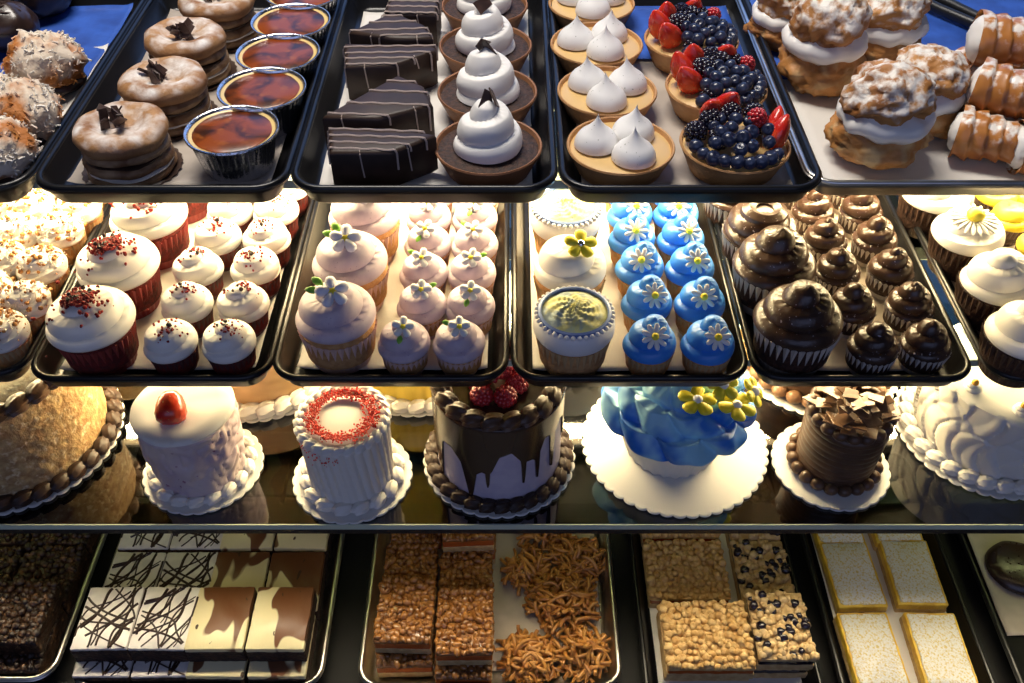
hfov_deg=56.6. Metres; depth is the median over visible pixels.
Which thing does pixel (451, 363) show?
paper cup
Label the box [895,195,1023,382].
serving tray
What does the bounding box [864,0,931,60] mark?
cream puff
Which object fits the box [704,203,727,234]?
paper cup
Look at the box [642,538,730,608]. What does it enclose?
bar
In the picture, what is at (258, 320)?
paper cup
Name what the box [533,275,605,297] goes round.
paper cup
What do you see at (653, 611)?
paper
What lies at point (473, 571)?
bar
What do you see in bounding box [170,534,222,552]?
bar
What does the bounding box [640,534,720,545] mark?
bar
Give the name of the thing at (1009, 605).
paper
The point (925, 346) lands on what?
cupcake
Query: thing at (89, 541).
bar
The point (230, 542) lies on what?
bar
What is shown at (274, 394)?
cake
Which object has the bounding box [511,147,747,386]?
serving tray
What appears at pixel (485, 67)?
tart
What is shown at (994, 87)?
pastry
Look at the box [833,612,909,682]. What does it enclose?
bar
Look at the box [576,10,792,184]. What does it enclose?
paper
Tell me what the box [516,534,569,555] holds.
cluster
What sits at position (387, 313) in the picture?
paper
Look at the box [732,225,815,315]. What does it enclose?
cupcake
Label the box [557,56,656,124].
tart
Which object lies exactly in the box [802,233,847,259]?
paper cup
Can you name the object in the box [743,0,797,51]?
cream puff
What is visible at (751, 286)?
paper cup
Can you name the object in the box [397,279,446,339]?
cupcake
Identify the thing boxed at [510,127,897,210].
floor
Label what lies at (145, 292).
paper cup
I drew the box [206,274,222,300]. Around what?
paper cup
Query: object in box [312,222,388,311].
cupcake
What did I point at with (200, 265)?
cupcake
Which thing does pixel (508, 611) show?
paper
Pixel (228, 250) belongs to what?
paper cup
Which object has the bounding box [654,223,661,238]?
paper cup
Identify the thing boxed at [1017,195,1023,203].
cupcake
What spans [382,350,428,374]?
paper cup
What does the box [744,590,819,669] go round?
bar
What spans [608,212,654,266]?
cupcake
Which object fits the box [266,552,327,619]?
bar
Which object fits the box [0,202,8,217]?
cupcake
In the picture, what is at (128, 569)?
bar
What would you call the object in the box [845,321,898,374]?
cupcake
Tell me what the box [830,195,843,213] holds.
paper cup
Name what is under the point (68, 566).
bar
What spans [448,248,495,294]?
cupcake
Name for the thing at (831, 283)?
paper cup
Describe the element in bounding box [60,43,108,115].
paper
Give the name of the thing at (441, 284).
paper cup
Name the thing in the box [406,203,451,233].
cupcake
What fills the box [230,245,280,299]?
cupcake
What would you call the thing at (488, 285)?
paper cup
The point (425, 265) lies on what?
cupcake
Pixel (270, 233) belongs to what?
cupcake
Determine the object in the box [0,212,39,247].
cupcake
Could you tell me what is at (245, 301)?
cupcake
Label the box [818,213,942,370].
paper
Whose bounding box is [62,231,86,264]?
paper cup
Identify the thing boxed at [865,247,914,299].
cupcake
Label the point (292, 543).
bar
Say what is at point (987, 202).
paper cup
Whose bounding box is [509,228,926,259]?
lamp
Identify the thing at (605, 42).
tart
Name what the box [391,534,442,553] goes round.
bar
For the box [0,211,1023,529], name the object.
glass shelf
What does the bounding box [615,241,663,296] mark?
cupcake
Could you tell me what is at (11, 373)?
serving tray
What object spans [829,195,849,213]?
cupcake
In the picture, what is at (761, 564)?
bar
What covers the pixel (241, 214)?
cupcake
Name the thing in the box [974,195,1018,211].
cupcake
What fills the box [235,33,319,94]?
cup
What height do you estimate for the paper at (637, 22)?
0.005 m
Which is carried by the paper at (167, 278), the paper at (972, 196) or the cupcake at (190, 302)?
the cupcake at (190, 302)
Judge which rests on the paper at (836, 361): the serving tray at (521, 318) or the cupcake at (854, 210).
the cupcake at (854, 210)
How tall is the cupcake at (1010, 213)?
0.049 m
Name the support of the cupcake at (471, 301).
on the paper at (387, 313)
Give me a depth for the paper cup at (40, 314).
0.99 m
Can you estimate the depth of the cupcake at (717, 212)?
1.10 m
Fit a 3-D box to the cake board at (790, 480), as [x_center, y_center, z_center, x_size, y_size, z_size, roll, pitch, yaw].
[0.384,0.148,1.147,0.141,0.004,0.140,0,44,0]
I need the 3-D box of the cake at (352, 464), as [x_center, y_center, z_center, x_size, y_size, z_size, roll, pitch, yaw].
[-0.190,0.120,1.096,0.128,0.112,0.128,0,44,0]
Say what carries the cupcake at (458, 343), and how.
on the paper at (387, 313)
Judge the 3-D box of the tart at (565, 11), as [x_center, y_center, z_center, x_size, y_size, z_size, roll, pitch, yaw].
[0.091,-0.389,1.079,0.099,0.058,0.099,3,44,3]
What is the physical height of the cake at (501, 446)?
0.168 m
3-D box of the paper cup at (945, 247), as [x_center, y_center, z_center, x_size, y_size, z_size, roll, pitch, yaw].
[0.506,-0.101,1.074,0.079,0.044,0.078,0,44,0]
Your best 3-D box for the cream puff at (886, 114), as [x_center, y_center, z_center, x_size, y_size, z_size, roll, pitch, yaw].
[0.340,-0.210,0.866,0.092,0.093,0.091,-24,49,-23]
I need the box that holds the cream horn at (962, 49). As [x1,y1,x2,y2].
[955,46,978,93]
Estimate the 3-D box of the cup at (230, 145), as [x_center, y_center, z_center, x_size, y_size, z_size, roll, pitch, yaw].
[-0.253,-0.178,0.870,0.085,0.038,0.085,10,44,10]
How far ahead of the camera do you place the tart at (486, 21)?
0.98 m
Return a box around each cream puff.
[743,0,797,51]
[777,0,872,96]
[824,58,936,169]
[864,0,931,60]
[896,43,970,138]
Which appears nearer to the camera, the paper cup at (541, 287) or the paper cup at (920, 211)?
the paper cup at (541, 287)
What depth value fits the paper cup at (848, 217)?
1.11 m
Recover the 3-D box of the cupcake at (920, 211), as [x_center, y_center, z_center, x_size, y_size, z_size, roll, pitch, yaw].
[0.495,-0.168,1.117,0.079,0.083,0.078,12,45,12]
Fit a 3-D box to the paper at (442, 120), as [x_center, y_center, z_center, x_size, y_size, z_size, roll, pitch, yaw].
[-0.078,-0.265,0.988,0.193,0.005,0.358,0,44,0]
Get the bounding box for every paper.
[0,3,132,77]
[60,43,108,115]
[60,217,291,370]
[67,9,286,184]
[297,203,487,369]
[319,9,532,184]
[376,534,602,670]
[529,173,684,370]
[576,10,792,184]
[624,5,743,58]
[650,534,801,682]
[750,0,1023,78]
[783,79,1023,179]
[811,534,945,682]
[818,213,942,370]
[951,195,1014,336]
[967,534,1023,635]
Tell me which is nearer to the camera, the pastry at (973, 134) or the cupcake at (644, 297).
the pastry at (973, 134)
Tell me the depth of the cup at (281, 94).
0.91 m
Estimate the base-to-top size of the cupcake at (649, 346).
0.069 m
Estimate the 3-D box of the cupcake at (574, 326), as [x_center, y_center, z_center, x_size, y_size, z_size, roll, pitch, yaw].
[0.061,-0.007,0.950,0.081,0.079,0.081,0,44,0]
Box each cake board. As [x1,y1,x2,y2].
[0,389,124,515]
[142,429,263,515]
[240,409,297,422]
[292,438,412,524]
[390,410,432,416]
[423,430,574,518]
[581,398,768,518]
[739,324,897,414]
[771,422,890,511]
[894,387,1023,500]
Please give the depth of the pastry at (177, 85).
0.91 m
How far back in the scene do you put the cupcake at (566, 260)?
0.97 m
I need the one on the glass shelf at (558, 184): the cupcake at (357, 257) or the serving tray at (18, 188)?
the serving tray at (18, 188)
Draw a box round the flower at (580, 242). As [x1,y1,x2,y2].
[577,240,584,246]
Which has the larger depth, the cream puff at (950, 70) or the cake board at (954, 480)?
the cake board at (954, 480)
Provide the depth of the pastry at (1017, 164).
0.85 m
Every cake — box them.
[0,0,39,52]
[0,366,123,512]
[14,0,71,18]
[129,387,257,508]
[232,366,322,419]
[293,387,404,515]
[372,387,432,413]
[424,331,573,513]
[600,373,762,478]
[740,329,890,407]
[786,387,900,496]
[898,323,1023,494]
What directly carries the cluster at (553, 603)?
on the paper at (508, 611)
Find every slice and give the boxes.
[323,76,434,149]
[327,127,437,184]
[342,44,437,99]
[349,13,433,44]
[383,0,441,45]
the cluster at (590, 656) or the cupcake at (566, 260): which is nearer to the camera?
the cupcake at (566, 260)
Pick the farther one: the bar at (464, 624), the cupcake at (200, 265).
the bar at (464, 624)
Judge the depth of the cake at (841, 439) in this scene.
1.08 m
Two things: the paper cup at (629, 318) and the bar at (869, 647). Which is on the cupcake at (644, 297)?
the paper cup at (629, 318)
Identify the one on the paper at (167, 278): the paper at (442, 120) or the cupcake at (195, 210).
the cupcake at (195, 210)
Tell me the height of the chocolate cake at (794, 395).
0.088 m
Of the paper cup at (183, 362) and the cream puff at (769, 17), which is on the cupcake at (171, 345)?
the paper cup at (183, 362)
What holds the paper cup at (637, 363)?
on the cupcake at (649, 346)
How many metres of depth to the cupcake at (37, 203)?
1.10 m
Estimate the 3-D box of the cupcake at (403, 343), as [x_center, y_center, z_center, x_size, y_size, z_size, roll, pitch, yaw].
[-0.108,0.002,0.950,0.053,0.067,0.053,-10,44,-10]
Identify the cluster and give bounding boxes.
[494,625,554,682]
[499,547,553,595]
[505,629,565,682]
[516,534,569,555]
[522,566,600,637]
[545,534,605,583]
[552,627,610,682]
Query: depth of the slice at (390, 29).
0.99 m
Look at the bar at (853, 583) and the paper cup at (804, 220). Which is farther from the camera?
the bar at (853, 583)
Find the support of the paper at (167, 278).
on the serving tray at (47, 369)
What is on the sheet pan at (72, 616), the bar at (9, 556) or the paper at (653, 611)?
the bar at (9, 556)
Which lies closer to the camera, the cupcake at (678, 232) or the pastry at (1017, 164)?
the pastry at (1017, 164)
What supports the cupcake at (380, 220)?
on the paper at (387, 313)
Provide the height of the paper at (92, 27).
0.007 m
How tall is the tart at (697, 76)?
0.062 m
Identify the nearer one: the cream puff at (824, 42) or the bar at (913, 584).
the cream puff at (824, 42)
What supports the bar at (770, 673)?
on the paper at (653, 611)
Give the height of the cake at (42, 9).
0.055 m
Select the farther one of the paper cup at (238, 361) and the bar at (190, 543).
the bar at (190, 543)
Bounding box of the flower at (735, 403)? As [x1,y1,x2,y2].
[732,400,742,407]
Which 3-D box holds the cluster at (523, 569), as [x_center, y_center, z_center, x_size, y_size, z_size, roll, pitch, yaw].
[0.019,0.312,1.311,0.077,0.031,0.075,3,44,3]
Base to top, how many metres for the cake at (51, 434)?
0.142 m
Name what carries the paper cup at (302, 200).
on the cupcake at (299, 195)
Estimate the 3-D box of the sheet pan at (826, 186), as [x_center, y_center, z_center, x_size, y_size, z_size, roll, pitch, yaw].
[0.462,-0.283,1.000,0.402,0.023,0.442,0,44,0]
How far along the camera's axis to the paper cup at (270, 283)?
1.03 m
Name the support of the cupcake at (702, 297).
on the paper at (615, 359)
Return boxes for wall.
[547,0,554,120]
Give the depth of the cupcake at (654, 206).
1.14 m
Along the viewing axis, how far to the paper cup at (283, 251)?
1.07 m
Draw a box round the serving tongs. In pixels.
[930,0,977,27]
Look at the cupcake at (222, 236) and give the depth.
1.06 m
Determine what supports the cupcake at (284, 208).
on the paper at (167, 278)
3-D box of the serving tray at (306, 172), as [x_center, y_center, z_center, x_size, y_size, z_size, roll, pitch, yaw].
[-0.078,-0.269,0.983,0.237,0.026,0.422,0,44,0]
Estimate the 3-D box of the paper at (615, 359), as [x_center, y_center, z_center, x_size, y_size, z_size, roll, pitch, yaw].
[0.118,-0.095,1.097,0.194,0.006,0.360,0,44,0]
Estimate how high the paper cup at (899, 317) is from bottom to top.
0.028 m
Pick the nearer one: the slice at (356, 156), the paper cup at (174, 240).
the slice at (356, 156)
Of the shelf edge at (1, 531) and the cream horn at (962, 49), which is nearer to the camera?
the cream horn at (962, 49)
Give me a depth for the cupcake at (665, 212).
1.09 m
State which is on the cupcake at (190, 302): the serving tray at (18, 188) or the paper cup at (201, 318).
the paper cup at (201, 318)
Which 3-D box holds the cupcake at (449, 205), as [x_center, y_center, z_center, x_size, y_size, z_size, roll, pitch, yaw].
[-0.096,-0.174,1.133,0.053,0.067,0.053,24,49,23]
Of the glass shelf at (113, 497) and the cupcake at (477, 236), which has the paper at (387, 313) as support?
the cupcake at (477, 236)
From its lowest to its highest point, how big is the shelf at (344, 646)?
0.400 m
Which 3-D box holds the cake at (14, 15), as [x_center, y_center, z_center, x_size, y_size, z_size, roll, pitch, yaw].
[-0.552,-0.342,1.032,0.072,0.055,0.061,-12,45,-12]
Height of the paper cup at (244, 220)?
0.028 m
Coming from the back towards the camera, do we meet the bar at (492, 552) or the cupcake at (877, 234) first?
the bar at (492, 552)
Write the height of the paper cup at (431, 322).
0.028 m
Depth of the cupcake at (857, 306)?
0.98 m
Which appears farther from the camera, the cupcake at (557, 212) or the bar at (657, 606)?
the bar at (657, 606)
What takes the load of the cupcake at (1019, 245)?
on the paper at (972, 196)
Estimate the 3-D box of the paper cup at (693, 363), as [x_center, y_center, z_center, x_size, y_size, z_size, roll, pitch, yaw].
[0.195,0.018,0.961,0.051,0.028,0.050,-8,44,-8]
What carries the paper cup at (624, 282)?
on the cupcake at (642, 259)
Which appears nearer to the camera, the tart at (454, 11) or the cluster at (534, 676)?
the tart at (454, 11)
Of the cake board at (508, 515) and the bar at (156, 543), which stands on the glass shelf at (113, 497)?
the cake board at (508, 515)
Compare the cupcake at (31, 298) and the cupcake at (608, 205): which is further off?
the cupcake at (608, 205)
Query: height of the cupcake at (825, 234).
0.060 m
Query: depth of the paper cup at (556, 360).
0.93 m
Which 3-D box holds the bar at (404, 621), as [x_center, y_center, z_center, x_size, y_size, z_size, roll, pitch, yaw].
[-0.137,0.350,1.224,0.078,0.035,0.100,1,44,1]
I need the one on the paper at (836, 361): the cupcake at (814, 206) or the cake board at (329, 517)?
the cupcake at (814, 206)
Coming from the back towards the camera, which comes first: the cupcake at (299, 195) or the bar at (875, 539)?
the bar at (875, 539)
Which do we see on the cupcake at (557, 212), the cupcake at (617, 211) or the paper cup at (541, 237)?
the paper cup at (541, 237)
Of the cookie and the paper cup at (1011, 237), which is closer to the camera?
the paper cup at (1011, 237)
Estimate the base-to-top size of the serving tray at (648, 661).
0.026 m
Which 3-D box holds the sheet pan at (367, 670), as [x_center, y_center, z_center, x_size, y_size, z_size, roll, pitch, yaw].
[-0.028,0.294,1.340,0.334,0.026,0.422,0,44,0]
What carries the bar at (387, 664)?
on the paper at (508, 611)
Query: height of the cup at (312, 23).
0.038 m
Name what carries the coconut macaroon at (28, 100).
on the paper at (69, 98)
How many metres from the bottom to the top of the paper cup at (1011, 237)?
0.026 m
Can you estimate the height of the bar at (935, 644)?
0.020 m
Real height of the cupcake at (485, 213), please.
0.067 m
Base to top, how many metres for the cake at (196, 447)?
0.140 m
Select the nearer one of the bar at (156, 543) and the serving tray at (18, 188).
the serving tray at (18, 188)
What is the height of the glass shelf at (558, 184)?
0.008 m
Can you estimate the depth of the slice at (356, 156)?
0.84 m
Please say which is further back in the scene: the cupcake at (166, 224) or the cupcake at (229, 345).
the cupcake at (166, 224)
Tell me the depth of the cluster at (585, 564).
1.31 m
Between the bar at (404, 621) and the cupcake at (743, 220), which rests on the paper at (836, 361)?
the cupcake at (743, 220)
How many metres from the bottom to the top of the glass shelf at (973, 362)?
0.008 m
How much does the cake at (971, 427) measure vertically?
0.122 m
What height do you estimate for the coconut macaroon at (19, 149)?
0.062 m
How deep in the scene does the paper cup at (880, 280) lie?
1.03 m
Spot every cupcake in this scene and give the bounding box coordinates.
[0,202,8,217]
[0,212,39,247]
[0,238,25,281]
[0,270,15,294]
[0,279,52,338]
[0,308,32,368]
[6,189,55,219]
[15,243,69,300]
[30,285,148,374]
[33,210,86,264]
[53,199,103,237]
[55,230,161,319]
[101,203,197,269]
[143,317,198,374]
[160,280,213,338]
[172,246,223,300]
[187,203,207,223]
[194,216,241,271]
[202,318,255,374]
[206,203,252,236]
[217,281,269,337]
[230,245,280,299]
[242,217,290,268]
[253,192,298,239]
[282,176,308,217]
[295,276,376,374]
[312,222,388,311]
[328,203,400,263]
[378,316,429,374]
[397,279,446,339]
[399,248,447,294]
[404,219,450,265]
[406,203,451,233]
[411,203,452,211]
[433,316,484,374]
[445,280,494,335]
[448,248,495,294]
[451,220,497,265]
[452,203,497,233]
[457,203,497,211]
[530,189,601,253]
[533,229,605,298]
[533,285,614,374]
[605,203,611,211]
[606,203,652,233]
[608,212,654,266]
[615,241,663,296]
[621,274,671,331]
[622,314,675,374]
[649,203,658,212]
[652,203,698,238]
[656,213,703,268]
[664,241,713,299]
[673,276,724,335]
[680,315,734,374]
[704,203,738,234]
[722,203,797,267]
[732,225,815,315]
[753,280,842,374]
[783,191,809,212]
[791,189,834,235]
[802,217,847,262]
[813,248,860,296]
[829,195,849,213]
[832,282,876,338]
[838,195,882,238]
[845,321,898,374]
[851,215,897,267]
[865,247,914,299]
[883,281,934,335]
[897,195,970,240]
[898,318,951,374]
[927,203,1005,281]
[954,248,1023,331]
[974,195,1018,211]
[977,300,1023,387]
[990,200,1023,246]
[1014,234,1023,254]
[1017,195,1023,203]
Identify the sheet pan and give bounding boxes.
[0,534,106,681]
[73,534,344,682]
[358,534,620,682]
[735,0,1023,194]
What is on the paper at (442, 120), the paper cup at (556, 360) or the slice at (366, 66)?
the slice at (366, 66)
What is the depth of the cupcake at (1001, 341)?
0.93 m
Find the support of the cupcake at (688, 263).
on the paper at (615, 359)
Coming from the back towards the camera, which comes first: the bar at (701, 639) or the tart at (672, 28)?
the bar at (701, 639)
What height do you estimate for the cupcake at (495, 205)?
0.067 m
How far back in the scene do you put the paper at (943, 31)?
1.09 m
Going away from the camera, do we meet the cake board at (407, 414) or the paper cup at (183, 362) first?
the paper cup at (183, 362)
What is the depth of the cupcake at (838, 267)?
1.02 m
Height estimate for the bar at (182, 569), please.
0.032 m
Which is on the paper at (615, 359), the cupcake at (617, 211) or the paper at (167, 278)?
the cupcake at (617, 211)
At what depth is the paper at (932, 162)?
0.89 m
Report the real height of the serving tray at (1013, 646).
0.026 m
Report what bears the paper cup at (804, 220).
on the cupcake at (814, 206)
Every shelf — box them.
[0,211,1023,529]
[0,534,1016,682]
[32,180,568,188]
[507,360,978,365]
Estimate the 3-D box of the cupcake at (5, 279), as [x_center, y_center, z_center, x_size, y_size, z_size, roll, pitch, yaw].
[-0.556,-0.050,1.010,0.055,0.058,0.056,-7,44,-7]
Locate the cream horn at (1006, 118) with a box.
[1004,116,1021,120]
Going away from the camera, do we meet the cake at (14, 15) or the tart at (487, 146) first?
the tart at (487, 146)
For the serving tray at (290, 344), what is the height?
0.026 m
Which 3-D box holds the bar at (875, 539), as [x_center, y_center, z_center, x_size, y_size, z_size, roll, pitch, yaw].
[0.546,0.254,1.380,0.069,0.020,0.105,-1,44,-1]
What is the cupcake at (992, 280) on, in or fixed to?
on the paper at (972, 196)
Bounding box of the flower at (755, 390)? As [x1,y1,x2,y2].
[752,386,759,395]
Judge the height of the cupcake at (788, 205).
0.060 m
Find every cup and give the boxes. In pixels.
[0,331,32,368]
[30,297,52,338]
[46,266,69,300]
[58,318,136,374]
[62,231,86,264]
[84,210,103,231]
[126,265,160,319]
[151,344,198,374]
[153,216,187,269]
[183,105,279,182]
[191,308,212,338]
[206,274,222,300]
[208,346,255,374]
[216,67,306,137]
[220,241,241,271]
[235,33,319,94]
[239,215,252,231]
[248,311,267,337]
[250,3,330,59]
[260,273,279,299]
[266,0,337,28]
[277,245,289,268]
[287,215,298,239]
[297,195,307,217]
[297,314,376,374]
[313,265,388,311]
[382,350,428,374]
[403,280,446,291]
[423,314,445,339]
[436,352,482,374]
[448,314,493,335]
[451,280,494,291]
[532,228,598,247]
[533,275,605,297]
[536,337,609,374]
[610,248,620,266]
[617,276,662,296]
[623,313,669,331]
[625,352,674,374]
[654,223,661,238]
[658,248,670,268]
[666,277,681,299]
[675,312,722,335]
[682,353,730,374]
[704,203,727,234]
[722,220,737,256]
[732,264,812,315]
[754,324,841,374]
[791,213,834,235]
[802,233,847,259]
[814,275,858,292]
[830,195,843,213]
[838,204,859,238]
[866,266,914,299]
[884,296,933,335]
[898,195,938,240]
[927,226,972,281]
[954,265,999,331]
[974,196,993,210]
[1004,231,1023,246]
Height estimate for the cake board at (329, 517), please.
0.004 m
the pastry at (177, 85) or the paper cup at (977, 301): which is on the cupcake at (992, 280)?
the paper cup at (977, 301)
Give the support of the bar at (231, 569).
on the sheet pan at (334, 562)
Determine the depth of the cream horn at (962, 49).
0.94 m
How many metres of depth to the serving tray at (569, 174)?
0.85 m
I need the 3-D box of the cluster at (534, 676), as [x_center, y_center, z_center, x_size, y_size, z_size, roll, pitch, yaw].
[0.029,0.405,1.215,0.072,0.028,0.072,-13,45,-13]
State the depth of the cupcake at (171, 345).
0.94 m
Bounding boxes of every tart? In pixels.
[435,87,541,184]
[437,38,536,122]
[439,0,531,72]
[442,0,527,29]
[548,0,634,28]
[550,10,642,73]
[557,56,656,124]
[567,106,674,184]
[644,0,738,73]
[665,43,767,122]
[679,92,790,184]
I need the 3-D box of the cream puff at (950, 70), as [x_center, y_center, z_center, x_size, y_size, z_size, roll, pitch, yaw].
[0.395,-0.243,0.909,0.078,0.080,0.088,-5,44,-5]
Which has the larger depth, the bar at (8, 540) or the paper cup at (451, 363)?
the bar at (8, 540)
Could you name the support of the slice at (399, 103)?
on the paper at (442, 120)
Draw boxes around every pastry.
[72,101,182,184]
[117,56,217,140]
[144,16,236,90]
[178,0,257,52]
[947,105,1023,163]
[965,9,1023,68]
[966,57,1023,119]
[1005,119,1023,174]
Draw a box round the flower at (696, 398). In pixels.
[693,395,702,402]
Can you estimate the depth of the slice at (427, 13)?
1.03 m
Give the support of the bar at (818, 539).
on the paper at (893, 617)
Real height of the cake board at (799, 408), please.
0.004 m
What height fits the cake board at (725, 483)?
0.004 m
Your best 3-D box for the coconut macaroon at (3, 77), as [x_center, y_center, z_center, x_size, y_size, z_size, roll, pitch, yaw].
[-0.517,-0.235,0.915,0.072,0.065,0.080,13,45,13]
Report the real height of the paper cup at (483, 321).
0.028 m
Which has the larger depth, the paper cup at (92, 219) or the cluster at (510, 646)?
the cluster at (510, 646)
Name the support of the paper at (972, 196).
on the serving tray at (973, 337)
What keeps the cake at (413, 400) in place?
on the cake board at (407, 414)
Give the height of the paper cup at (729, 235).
0.048 m
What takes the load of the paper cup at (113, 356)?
on the cupcake at (93, 327)
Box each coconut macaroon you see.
[0,29,91,96]
[0,70,13,82]
[0,74,64,146]
[0,113,43,183]
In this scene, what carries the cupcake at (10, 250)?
on the paper
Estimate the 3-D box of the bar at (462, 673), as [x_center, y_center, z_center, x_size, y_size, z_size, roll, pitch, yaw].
[-0.060,0.394,1.222,0.078,0.035,0.100,1,44,1]
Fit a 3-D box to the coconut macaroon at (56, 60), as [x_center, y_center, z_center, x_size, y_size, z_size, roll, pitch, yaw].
[-0.471,-0.283,0.964,0.084,0.065,0.076,0,44,0]
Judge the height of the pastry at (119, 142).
0.064 m
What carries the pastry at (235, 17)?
on the paper at (191, 172)
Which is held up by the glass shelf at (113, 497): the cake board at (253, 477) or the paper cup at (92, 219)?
the cake board at (253, 477)
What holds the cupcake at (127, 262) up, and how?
on the paper at (167, 278)
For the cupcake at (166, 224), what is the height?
0.089 m
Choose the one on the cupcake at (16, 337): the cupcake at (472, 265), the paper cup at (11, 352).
the paper cup at (11, 352)
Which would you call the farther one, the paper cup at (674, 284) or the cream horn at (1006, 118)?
the paper cup at (674, 284)
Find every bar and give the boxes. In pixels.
[0,534,31,546]
[0,545,26,580]
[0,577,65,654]
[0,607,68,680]
[13,542,90,614]
[30,534,99,554]
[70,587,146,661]
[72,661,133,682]
[103,552,166,589]
[118,534,173,553]
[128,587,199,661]
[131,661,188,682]
[157,552,217,587]
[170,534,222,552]
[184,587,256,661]
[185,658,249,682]
[209,552,271,592]
[220,534,276,556]
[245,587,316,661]
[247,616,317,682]
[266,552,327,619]
[274,534,333,560]
[373,575,436,653]
[375,601,436,677]
[382,541,439,609]
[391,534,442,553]
[434,586,494,665]
[434,614,494,682]
[436,552,493,601]
[442,534,494,551]
[445,534,495,563]
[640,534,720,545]
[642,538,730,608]
[656,605,748,680]
[658,599,755,678]
[725,534,780,548]
[729,538,794,601]
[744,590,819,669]
[753,669,808,677]
[811,534,864,550]
[817,542,887,613]
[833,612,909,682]
[868,534,923,550]
[876,540,947,612]
[899,612,977,682]
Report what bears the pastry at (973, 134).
on the paper at (932, 162)
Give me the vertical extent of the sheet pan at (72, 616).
0.026 m
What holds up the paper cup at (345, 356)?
on the cupcake at (336, 321)
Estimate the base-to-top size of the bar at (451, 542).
0.035 m
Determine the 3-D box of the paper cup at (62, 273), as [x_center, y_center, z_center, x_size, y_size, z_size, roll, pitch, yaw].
[-0.511,-0.066,1.049,0.051,0.028,0.050,-7,44,-7]
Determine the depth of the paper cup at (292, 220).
1.11 m
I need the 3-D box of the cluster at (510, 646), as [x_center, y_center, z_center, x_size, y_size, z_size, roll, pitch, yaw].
[0.016,0.399,1.218,0.076,0.033,0.078,-11,45,-11]
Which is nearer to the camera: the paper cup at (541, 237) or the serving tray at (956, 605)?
the paper cup at (541, 237)
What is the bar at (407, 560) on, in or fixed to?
on the paper at (508, 611)
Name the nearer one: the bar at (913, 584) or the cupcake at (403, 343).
the cupcake at (403, 343)
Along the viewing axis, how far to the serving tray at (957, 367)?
0.97 m
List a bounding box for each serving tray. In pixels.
[0,0,146,202]
[0,203,111,381]
[31,196,314,386]
[35,0,342,202]
[273,201,509,386]
[291,0,557,202]
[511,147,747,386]
[548,0,822,202]
[628,534,822,682]
[714,195,970,386]
[800,534,994,682]
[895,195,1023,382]
[957,534,1023,682]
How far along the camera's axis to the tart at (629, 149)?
0.85 m
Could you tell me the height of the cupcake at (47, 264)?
0.058 m
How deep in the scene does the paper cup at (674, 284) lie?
1.03 m
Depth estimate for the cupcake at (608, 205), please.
1.14 m
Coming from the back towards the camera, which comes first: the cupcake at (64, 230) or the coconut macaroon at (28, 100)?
the cupcake at (64, 230)
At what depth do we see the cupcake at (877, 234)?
1.06 m
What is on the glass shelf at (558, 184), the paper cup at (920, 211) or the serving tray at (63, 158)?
the serving tray at (63, 158)
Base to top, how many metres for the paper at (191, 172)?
0.007 m
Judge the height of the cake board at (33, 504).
0.004 m
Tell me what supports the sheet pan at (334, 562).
on the shelf at (344, 646)
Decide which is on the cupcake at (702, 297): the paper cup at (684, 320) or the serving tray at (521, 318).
the paper cup at (684, 320)
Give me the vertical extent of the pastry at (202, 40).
0.064 m
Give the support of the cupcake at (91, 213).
on the paper
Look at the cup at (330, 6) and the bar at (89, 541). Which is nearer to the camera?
the cup at (330, 6)
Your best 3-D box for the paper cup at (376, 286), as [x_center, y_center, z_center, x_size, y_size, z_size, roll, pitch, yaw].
[-0.171,-0.060,1.030,0.080,0.046,0.080,0,44,0]
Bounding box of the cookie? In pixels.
[985,541,1023,594]
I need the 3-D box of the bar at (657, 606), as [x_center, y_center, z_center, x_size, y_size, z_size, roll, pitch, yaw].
[0.247,0.388,1.229,0.115,0.034,0.100,0,44,0]
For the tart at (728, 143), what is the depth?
0.85 m
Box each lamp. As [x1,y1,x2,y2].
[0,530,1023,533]
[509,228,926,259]
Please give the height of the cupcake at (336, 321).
0.102 m

